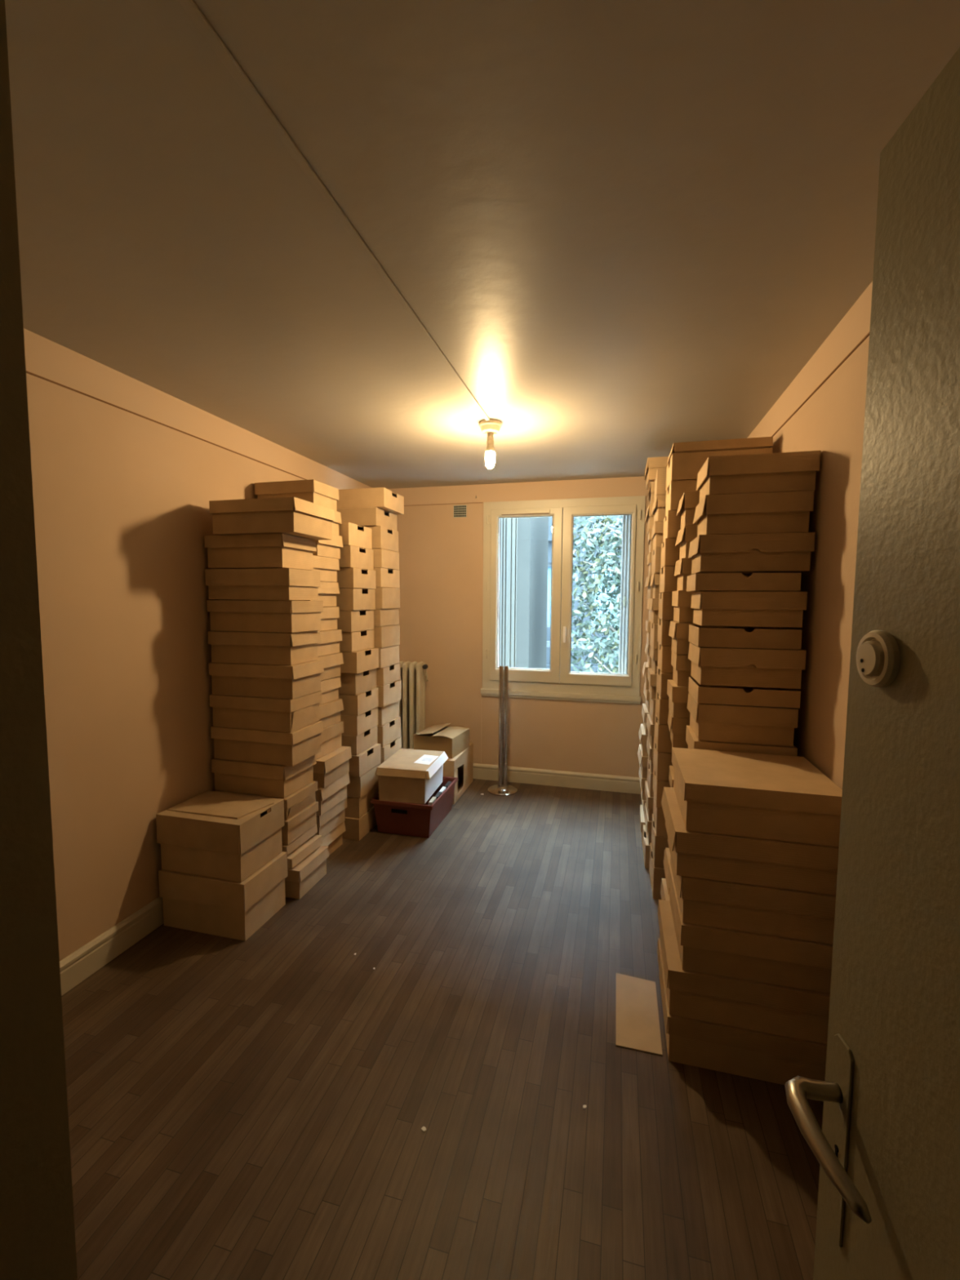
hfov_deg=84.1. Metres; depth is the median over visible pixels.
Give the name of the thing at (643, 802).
cardboard box
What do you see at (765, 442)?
cardboard box
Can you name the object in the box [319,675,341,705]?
cardboard box
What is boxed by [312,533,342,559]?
cardboard box
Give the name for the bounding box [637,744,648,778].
cardboard box
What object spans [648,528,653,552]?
cardboard box
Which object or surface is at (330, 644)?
cardboard box
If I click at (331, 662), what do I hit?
cardboard box
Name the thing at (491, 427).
ceiling lamp
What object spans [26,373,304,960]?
wall
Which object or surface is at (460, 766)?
box
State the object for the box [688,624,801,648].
cardboard box
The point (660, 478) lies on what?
cardboard box
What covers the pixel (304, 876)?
cardboard box
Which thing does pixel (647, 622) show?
cardboard box
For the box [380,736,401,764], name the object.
cardboard box
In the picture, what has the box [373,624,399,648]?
cardboard box
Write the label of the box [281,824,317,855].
cardboard box
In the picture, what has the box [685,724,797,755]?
cardboard box
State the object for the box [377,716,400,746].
cardboard box
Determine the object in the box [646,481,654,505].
cardboard box
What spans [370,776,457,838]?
crate
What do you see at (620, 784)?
baseboard
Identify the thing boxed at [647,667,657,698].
cardboard box
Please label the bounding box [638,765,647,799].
cardboard box
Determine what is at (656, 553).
cardboard box
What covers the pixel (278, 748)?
cardboard box
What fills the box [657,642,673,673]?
cardboard box
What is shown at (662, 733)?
cardboard box
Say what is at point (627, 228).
ceiling
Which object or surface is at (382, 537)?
cardboard box
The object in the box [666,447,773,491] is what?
cardboard box
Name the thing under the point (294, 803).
cardboard box
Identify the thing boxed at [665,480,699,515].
cardboard box
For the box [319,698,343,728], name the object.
cardboard box
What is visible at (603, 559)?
tree
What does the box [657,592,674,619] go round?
cardboard box
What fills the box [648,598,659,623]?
cardboard box
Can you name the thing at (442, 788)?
magazine
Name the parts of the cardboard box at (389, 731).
lid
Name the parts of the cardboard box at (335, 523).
lid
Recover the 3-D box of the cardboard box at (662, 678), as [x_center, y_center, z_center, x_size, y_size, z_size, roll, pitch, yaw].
[1.170,0.227,2.767,0.459,0.128,0.294,1,5,14]
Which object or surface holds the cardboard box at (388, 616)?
on the cardboard box at (386, 636)
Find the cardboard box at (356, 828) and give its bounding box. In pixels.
[342,806,377,840]
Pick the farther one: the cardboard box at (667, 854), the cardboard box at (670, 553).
the cardboard box at (670, 553)
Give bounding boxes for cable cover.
[177,0,489,420]
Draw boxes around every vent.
[453,505,466,517]
[500,509,550,515]
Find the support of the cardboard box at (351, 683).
on the cardboard box at (359, 704)
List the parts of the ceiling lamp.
bulb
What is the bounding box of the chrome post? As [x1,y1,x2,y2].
[487,665,517,795]
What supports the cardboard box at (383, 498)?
on the cardboard box at (371, 516)
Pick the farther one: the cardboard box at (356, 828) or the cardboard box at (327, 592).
the cardboard box at (356, 828)
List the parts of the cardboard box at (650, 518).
lid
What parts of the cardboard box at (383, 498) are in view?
lid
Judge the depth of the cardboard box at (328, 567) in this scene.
3.12 m
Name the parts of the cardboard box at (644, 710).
lid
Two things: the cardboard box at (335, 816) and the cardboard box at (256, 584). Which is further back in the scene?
the cardboard box at (335, 816)
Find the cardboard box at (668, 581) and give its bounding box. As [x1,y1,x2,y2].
[659,565,677,592]
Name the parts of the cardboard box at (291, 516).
lid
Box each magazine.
[427,796,436,805]
[435,791,441,799]
[439,786,445,793]
[444,781,451,788]
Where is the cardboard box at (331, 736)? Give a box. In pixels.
[315,721,343,759]
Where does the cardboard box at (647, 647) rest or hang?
on the cardboard box at (645, 670)
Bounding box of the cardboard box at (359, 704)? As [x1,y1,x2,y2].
[338,687,378,715]
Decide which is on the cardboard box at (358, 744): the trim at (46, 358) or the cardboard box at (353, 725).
the cardboard box at (353, 725)
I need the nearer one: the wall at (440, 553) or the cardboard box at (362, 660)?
the cardboard box at (362, 660)
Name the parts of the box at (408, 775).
lid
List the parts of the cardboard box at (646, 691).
lid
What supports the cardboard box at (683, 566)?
on the cardboard box at (681, 600)
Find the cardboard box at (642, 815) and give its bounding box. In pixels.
[640,804,645,842]
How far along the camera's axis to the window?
4.30 m
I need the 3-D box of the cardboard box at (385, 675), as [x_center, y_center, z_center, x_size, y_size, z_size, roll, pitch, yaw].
[-0.872,0.237,3.873,0.502,0.122,0.309,1,5,13]
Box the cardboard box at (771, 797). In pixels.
[671,747,842,847]
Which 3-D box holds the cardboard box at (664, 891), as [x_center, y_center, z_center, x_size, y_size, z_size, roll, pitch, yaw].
[1.030,1.187,2.287,0.462,0.132,0.286,1,5,14]
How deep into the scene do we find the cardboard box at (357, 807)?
3.43 m
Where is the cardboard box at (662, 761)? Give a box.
[653,737,672,781]
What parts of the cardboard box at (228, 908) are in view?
lid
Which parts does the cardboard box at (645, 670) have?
lid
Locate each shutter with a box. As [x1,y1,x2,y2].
[498,517,517,667]
[498,518,500,666]
[499,518,507,666]
[617,515,631,673]
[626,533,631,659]
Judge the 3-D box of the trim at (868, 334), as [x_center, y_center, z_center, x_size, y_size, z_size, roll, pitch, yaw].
[1.272,-0.949,2.001,0.004,0.006,4.097,1,5,14]
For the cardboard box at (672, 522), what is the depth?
2.62 m
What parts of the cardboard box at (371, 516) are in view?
lid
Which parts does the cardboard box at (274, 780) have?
lid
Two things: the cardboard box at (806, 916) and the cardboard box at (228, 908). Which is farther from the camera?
the cardboard box at (228, 908)
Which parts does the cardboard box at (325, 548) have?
lid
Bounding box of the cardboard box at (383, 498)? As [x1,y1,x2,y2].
[336,487,404,514]
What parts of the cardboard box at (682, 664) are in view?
lid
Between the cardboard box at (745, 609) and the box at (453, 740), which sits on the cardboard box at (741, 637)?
the cardboard box at (745, 609)
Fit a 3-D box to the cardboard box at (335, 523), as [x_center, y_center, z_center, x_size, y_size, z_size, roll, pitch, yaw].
[-1.076,-0.704,3.183,0.404,0.142,0.281,1,5,14]
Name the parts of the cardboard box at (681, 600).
lid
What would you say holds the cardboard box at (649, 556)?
on the cardboard box at (650, 588)
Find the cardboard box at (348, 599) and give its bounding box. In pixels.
[336,588,375,610]
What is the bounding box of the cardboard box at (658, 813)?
[653,796,667,836]
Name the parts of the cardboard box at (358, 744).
lid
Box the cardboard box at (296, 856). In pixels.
[287,834,322,869]
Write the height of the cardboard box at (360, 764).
0.132 m
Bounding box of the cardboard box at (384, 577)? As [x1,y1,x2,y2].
[373,567,399,587]
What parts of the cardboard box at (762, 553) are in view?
lid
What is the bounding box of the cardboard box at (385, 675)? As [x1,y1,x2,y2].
[376,662,400,685]
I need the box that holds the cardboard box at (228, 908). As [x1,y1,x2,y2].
[158,851,287,941]
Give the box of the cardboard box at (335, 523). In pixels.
[332,510,342,535]
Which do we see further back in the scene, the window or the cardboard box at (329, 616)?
the window
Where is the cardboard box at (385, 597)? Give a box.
[365,587,399,608]
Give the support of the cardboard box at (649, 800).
on the cardboard box at (648, 823)
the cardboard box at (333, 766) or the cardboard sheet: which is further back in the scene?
the cardboard box at (333, 766)
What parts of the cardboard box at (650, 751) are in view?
lid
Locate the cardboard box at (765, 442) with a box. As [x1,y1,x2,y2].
[666,436,773,466]
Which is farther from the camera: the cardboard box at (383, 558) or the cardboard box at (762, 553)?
the cardboard box at (383, 558)
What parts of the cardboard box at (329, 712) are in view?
lid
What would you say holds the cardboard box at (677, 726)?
on the cardboard box
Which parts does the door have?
handle, handle plate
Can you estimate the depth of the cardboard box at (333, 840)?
3.26 m
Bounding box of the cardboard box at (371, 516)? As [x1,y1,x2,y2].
[337,506,396,530]
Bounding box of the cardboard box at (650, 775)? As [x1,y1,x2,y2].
[647,758,653,797]
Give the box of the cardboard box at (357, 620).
[337,609,373,631]
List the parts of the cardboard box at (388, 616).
lid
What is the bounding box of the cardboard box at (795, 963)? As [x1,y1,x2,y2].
[667,862,832,994]
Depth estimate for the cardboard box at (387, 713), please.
3.80 m
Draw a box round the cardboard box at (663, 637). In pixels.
[657,618,674,645]
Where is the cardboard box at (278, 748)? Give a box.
[210,720,323,765]
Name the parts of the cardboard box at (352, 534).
lid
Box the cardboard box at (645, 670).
[642,662,651,689]
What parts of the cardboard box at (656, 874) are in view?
lid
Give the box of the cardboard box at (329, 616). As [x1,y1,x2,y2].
[320,606,339,631]
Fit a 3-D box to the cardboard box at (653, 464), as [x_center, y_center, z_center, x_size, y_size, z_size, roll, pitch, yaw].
[1.275,-1.031,3.277,0.493,0.127,0.320,1,5,14]
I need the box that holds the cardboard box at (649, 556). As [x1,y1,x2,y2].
[647,552,652,576]
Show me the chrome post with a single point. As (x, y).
(502, 788)
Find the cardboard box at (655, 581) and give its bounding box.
[649,573,659,598]
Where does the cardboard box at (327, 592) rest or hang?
on the cardboard box at (329, 616)
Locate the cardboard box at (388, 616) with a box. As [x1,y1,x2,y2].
[373,608,399,626]
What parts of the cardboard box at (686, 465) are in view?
lid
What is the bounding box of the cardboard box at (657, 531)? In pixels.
[651,520,663,550]
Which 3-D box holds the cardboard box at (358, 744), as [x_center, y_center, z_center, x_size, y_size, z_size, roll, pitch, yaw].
[-0.974,0.654,3.580,0.474,0.124,0.309,1,5,14]
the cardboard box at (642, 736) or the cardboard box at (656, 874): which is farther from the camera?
the cardboard box at (642, 736)
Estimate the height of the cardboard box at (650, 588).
0.139 m
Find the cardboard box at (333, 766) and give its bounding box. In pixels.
[312,746,351,787]
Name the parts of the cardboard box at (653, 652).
lid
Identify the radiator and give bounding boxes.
[398,661,428,749]
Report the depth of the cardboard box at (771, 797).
1.70 m
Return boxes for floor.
[61,778,823,1279]
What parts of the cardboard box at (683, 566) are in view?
lid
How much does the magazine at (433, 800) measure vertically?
0.222 m
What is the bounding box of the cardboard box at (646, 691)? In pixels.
[643,683,649,711]
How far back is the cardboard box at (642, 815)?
3.45 m
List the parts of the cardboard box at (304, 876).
lid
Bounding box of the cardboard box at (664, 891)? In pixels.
[660,878,670,901]
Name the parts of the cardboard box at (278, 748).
lid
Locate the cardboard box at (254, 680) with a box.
[208,660,324,698]
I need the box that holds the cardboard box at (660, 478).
[653,468,666,501]
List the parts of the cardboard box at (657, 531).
lid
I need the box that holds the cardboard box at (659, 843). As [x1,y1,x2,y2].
[651,813,669,868]
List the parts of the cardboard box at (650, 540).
lid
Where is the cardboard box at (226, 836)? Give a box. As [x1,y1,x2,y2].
[155,791,284,882]
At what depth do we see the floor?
1.67 m
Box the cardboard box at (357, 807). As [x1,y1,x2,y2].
[345,784,378,818]
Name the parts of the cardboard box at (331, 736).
lid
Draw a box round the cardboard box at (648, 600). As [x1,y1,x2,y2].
[646,599,650,621]
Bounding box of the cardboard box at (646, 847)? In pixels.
[642,824,649,868]
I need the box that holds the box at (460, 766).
[442,742,473,804]
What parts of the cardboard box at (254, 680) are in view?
lid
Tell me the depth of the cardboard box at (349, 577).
3.33 m
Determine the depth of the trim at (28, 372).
2.39 m
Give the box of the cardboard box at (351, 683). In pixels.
[338,668,376,694]
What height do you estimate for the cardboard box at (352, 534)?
0.138 m
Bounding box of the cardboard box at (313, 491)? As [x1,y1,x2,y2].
[254,479,338,511]
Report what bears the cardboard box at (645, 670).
on the cardboard box at (646, 691)
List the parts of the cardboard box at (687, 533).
lid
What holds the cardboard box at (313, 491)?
on the cardboard box at (335, 523)
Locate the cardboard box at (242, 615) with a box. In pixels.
[206,600,323,632]
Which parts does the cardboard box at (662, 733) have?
lid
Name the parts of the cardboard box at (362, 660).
lid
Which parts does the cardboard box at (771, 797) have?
lid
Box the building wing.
[515,516,548,668]
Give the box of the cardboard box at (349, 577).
[334,567,375,588]
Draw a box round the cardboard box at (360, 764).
[348,743,381,777]
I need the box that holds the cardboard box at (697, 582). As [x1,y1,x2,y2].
[686,573,801,591]
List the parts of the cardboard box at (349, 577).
lid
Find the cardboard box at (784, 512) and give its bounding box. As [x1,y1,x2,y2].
[693,490,813,536]
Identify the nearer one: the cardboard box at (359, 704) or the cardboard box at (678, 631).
the cardboard box at (678, 631)
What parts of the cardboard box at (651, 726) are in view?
lid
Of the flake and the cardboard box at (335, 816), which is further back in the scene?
the cardboard box at (335, 816)
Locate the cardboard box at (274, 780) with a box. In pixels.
[211,755,316,798]
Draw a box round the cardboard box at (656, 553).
[651,546,661,574]
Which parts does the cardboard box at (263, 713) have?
lid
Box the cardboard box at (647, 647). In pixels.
[644,640,651,666]
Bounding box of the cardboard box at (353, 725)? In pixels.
[339,706,377,735]
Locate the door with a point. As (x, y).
(886, 1149)
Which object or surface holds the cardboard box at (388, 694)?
on the cardboard box at (387, 713)
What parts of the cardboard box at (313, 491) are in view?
lid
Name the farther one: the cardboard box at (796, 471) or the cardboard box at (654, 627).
the cardboard box at (654, 627)
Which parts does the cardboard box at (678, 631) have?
lid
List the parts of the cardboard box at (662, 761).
lid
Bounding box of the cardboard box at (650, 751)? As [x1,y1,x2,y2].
[646,736,653,773]
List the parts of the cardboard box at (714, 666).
lid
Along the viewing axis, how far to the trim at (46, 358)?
2.45 m
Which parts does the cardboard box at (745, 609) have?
lid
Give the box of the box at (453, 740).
[413,722,470,758]
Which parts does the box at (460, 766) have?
lid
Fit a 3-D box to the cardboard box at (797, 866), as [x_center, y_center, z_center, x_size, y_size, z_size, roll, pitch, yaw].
[0.921,0.687,1.881,0.501,0.150,0.441,1,5,14]
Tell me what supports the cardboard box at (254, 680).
on the cardboard box at (263, 713)
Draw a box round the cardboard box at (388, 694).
[376,680,401,707]
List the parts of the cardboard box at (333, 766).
lid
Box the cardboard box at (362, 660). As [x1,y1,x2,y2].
[339,648,378,673]
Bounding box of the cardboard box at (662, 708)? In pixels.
[655,689,669,724]
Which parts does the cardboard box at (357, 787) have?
lid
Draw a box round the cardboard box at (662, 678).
[656,666,672,698]
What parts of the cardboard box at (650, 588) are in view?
lid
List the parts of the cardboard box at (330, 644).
lid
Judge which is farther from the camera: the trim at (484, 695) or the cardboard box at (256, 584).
the trim at (484, 695)
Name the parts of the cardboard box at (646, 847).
lid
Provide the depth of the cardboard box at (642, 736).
3.37 m
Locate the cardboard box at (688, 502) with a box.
[675,491,699,528]
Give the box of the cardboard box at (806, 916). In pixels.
[667,837,835,944]
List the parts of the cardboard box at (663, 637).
lid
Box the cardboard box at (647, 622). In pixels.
[645,620,650,644]
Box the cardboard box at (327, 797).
[315,772,350,815]
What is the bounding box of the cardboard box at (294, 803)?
[213,781,317,820]
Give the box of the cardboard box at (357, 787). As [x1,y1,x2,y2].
[346,762,381,798]
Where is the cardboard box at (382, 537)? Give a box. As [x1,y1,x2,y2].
[365,525,398,551]
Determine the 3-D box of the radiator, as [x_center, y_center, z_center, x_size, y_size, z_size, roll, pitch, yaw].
[-0.635,0.690,4.618,0.400,1.010,0.161,1,4,12]
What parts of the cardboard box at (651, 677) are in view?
lid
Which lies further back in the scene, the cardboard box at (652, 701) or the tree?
the tree
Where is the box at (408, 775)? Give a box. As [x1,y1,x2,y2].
[375,748,448,804]
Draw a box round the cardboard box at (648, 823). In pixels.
[644,802,651,844]
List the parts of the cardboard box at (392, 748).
lid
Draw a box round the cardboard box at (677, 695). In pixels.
[666,680,689,718]
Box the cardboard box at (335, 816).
[315,797,347,837]
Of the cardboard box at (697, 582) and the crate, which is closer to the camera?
the cardboard box at (697, 582)
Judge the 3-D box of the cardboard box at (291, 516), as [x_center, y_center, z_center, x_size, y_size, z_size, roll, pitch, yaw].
[-1.066,-0.619,2.774,0.487,0.162,0.377,1,5,14]
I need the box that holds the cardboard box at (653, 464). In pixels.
[644,456,668,489]
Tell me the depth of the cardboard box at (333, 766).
3.11 m
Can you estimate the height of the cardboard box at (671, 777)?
0.142 m
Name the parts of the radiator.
valve knob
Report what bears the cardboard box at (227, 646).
on the cardboard box at (254, 680)
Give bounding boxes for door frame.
[0,0,77,1279]
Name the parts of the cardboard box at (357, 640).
lid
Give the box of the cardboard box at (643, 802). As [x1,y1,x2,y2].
[640,791,645,818]
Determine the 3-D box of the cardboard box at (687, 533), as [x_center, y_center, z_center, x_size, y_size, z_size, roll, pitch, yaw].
[1.129,-0.442,2.433,0.424,0.142,0.226,1,5,13]
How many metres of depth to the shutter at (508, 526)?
4.87 m
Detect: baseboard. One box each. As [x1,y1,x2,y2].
[59,897,163,995]
[472,763,640,794]
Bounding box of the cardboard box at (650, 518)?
[644,505,653,533]
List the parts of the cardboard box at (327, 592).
lid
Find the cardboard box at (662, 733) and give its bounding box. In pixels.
[653,712,671,752]
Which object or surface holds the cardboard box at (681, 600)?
on the cardboard box at (678, 631)
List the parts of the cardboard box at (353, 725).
lid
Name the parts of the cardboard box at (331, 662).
lid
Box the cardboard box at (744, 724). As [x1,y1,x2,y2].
[687,692,798,746]
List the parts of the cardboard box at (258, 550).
lid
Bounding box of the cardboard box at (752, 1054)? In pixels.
[657,937,826,1084]
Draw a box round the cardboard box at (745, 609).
[690,591,807,627]
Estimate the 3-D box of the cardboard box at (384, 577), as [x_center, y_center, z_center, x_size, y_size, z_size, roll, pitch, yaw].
[-0.871,-0.442,3.821,0.498,0.130,0.309,2,5,15]
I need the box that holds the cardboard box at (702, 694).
[688,676,800,708]
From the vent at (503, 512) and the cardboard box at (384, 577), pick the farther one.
the vent at (503, 512)
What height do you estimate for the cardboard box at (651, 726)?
0.139 m
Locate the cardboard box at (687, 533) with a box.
[675,524,697,559]
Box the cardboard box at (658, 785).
[653,764,670,808]
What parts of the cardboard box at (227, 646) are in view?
lid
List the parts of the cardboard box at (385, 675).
lid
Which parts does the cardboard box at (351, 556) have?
lid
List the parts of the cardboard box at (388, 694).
lid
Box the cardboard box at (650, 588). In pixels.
[644,575,653,598]
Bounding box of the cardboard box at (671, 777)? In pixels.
[668,765,674,787]
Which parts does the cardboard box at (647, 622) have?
lid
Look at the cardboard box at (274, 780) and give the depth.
2.77 m
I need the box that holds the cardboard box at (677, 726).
[667,710,689,748]
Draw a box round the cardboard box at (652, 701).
[648,694,655,724]
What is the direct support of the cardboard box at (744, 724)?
on the cardboard box at (692, 741)
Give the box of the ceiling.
[4,0,959,488]
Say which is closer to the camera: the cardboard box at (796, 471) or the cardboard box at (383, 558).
the cardboard box at (796, 471)
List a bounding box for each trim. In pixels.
[23,328,372,489]
[26,370,306,479]
[388,476,648,505]
[404,502,483,506]
[480,502,483,764]
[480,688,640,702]
[481,693,639,704]
[746,280,872,438]
[771,332,869,436]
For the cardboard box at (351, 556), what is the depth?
3.35 m
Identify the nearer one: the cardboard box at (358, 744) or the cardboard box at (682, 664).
the cardboard box at (682, 664)
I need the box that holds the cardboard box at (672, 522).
[662,510,680,542]
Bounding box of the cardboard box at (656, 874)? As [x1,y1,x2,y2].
[648,843,665,899]
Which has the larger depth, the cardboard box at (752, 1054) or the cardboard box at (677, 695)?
the cardboard box at (677, 695)
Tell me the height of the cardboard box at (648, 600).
0.139 m
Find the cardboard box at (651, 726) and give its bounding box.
[645,713,654,748]
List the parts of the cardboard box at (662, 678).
lid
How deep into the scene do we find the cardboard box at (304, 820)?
2.83 m
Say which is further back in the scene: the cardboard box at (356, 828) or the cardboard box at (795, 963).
the cardboard box at (356, 828)
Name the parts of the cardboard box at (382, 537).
lid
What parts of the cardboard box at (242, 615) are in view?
lid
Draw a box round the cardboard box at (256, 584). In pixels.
[204,568,320,599]
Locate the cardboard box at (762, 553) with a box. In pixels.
[688,532,815,574]
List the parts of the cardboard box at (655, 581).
lid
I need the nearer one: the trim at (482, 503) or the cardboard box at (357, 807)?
the cardboard box at (357, 807)
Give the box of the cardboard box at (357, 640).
[339,629,373,651]
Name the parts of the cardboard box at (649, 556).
lid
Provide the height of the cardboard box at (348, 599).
0.136 m
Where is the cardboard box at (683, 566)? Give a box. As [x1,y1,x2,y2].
[674,558,751,591]
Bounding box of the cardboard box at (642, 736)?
[638,724,648,755]
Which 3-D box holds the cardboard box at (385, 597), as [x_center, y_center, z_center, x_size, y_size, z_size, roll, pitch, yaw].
[-0.870,-0.302,3.828,0.504,0.144,0.309,1,5,14]
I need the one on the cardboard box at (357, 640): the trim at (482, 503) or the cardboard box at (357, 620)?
the cardboard box at (357, 620)
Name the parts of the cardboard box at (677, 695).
lid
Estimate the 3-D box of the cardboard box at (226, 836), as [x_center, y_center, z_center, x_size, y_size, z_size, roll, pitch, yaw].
[-1.244,0.934,2.580,0.457,0.276,0.331,2,5,15]
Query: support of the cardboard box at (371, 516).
on the cardboard box at (382, 537)
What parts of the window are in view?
sash, handle, sash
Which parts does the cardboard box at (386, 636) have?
lid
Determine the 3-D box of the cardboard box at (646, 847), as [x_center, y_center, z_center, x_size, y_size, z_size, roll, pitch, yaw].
[1.229,1.250,3.162,0.490,0.138,0.294,1,5,14]
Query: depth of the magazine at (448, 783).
3.81 m
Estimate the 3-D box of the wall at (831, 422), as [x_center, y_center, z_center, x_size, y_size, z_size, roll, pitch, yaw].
[1.140,0.216,1.195,0.200,2.500,6.447,1,5,14]
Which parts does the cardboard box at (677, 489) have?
lid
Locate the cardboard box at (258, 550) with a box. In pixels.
[204,533,316,570]
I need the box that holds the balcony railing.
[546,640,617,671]
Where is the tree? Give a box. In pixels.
[570,515,622,673]
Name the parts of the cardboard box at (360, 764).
lid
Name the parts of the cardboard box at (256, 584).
lid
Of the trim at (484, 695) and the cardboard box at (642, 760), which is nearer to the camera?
the cardboard box at (642, 760)
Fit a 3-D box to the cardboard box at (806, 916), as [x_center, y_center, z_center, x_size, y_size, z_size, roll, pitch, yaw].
[0.934,0.843,1.890,0.472,0.156,0.435,1,5,14]
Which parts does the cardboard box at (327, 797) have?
lid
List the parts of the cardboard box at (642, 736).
lid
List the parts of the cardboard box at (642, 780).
lid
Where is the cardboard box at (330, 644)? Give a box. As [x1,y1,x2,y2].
[317,629,342,656]
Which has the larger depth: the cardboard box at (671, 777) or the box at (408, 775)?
the box at (408, 775)
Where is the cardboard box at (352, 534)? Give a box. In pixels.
[338,522,372,549]
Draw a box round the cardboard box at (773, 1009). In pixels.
[657,899,830,1044]
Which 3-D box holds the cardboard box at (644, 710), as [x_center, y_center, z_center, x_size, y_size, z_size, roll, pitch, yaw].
[1.308,0.519,3.421,0.504,0.139,0.306,1,5,14]
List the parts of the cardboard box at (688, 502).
lid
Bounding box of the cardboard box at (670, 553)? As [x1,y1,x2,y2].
[660,537,679,568]
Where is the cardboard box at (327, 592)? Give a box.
[281,581,339,606]
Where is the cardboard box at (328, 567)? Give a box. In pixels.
[312,555,339,582]
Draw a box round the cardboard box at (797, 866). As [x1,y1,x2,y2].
[661,786,839,895]
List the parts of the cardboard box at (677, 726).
lid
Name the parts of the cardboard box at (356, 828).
lid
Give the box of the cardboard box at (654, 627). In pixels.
[649,622,657,648]
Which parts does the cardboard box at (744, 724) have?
lid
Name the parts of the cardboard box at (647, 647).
lid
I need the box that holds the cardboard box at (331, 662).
[315,652,343,680]
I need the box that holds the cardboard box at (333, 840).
[320,821,346,855]
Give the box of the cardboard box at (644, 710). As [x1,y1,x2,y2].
[641,703,648,734]
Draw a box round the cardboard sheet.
[615,973,662,1055]
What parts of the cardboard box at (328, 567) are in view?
lid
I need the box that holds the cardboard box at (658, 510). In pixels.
[651,494,666,523]
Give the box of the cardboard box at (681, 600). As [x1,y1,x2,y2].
[671,591,693,622]
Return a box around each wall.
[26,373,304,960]
[395,495,650,777]
[771,335,869,789]
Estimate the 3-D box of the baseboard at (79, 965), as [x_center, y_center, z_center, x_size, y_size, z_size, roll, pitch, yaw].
[-1.427,1.260,2.866,0.019,0.131,4.097,1,5,14]
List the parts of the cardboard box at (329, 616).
lid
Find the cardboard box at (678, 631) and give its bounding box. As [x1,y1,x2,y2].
[668,621,737,654]
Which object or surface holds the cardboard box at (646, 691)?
on the cardboard box at (644, 710)
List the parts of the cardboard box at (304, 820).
lid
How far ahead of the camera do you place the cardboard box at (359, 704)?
3.39 m
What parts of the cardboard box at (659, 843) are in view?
lid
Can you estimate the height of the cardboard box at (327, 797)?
0.157 m
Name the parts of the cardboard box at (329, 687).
lid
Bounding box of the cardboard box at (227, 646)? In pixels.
[208,630,321,665]
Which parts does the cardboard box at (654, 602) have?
lid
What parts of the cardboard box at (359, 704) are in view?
lid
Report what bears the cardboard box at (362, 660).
on the cardboard box at (351, 683)
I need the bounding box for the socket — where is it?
[485,432,494,452]
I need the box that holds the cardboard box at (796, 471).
[696,450,820,502]
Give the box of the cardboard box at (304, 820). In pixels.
[281,801,318,844]
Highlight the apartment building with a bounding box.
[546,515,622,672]
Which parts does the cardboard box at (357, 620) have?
lid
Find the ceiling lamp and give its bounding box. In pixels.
[479,418,501,468]
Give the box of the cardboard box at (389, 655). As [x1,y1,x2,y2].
[378,644,399,667]
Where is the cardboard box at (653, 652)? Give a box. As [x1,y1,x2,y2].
[649,645,657,674]
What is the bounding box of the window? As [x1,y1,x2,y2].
[482,495,645,696]
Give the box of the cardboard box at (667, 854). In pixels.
[662,847,671,897]
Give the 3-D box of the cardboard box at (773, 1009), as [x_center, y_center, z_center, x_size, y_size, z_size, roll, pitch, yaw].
[0.918,1.165,1.917,0.502,0.162,0.435,1,5,14]
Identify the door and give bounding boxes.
[784,47,959,1279]
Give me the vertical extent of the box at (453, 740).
0.185 m
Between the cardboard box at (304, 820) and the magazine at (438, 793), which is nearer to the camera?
the cardboard box at (304, 820)
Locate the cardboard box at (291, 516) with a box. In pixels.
[208,497,335,540]
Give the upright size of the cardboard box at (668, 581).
0.127 m
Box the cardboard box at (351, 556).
[338,545,373,569]
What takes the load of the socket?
attached to the ceiling lamp
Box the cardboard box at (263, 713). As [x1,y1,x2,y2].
[208,690,321,732]
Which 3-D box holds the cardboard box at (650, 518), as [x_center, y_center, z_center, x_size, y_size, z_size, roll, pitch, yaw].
[1.308,-0.755,3.330,0.524,0.139,0.310,1,5,14]
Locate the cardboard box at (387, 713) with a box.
[377,700,399,725]
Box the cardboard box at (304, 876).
[284,845,328,899]
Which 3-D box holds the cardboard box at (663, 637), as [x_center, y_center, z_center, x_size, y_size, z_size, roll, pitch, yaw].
[1.172,-0.040,2.752,0.463,0.126,0.294,1,5,14]
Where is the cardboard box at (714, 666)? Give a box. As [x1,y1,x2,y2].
[688,642,806,688]
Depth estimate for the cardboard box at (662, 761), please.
2.71 m
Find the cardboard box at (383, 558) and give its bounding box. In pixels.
[372,548,399,569]
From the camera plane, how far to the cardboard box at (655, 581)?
2.97 m
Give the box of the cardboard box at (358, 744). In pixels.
[341,725,377,755]
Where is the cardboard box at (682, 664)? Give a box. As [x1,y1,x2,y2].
[671,650,691,686]
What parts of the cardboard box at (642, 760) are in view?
lid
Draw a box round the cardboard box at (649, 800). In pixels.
[644,780,653,820]
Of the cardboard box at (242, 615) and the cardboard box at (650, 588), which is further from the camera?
the cardboard box at (650, 588)

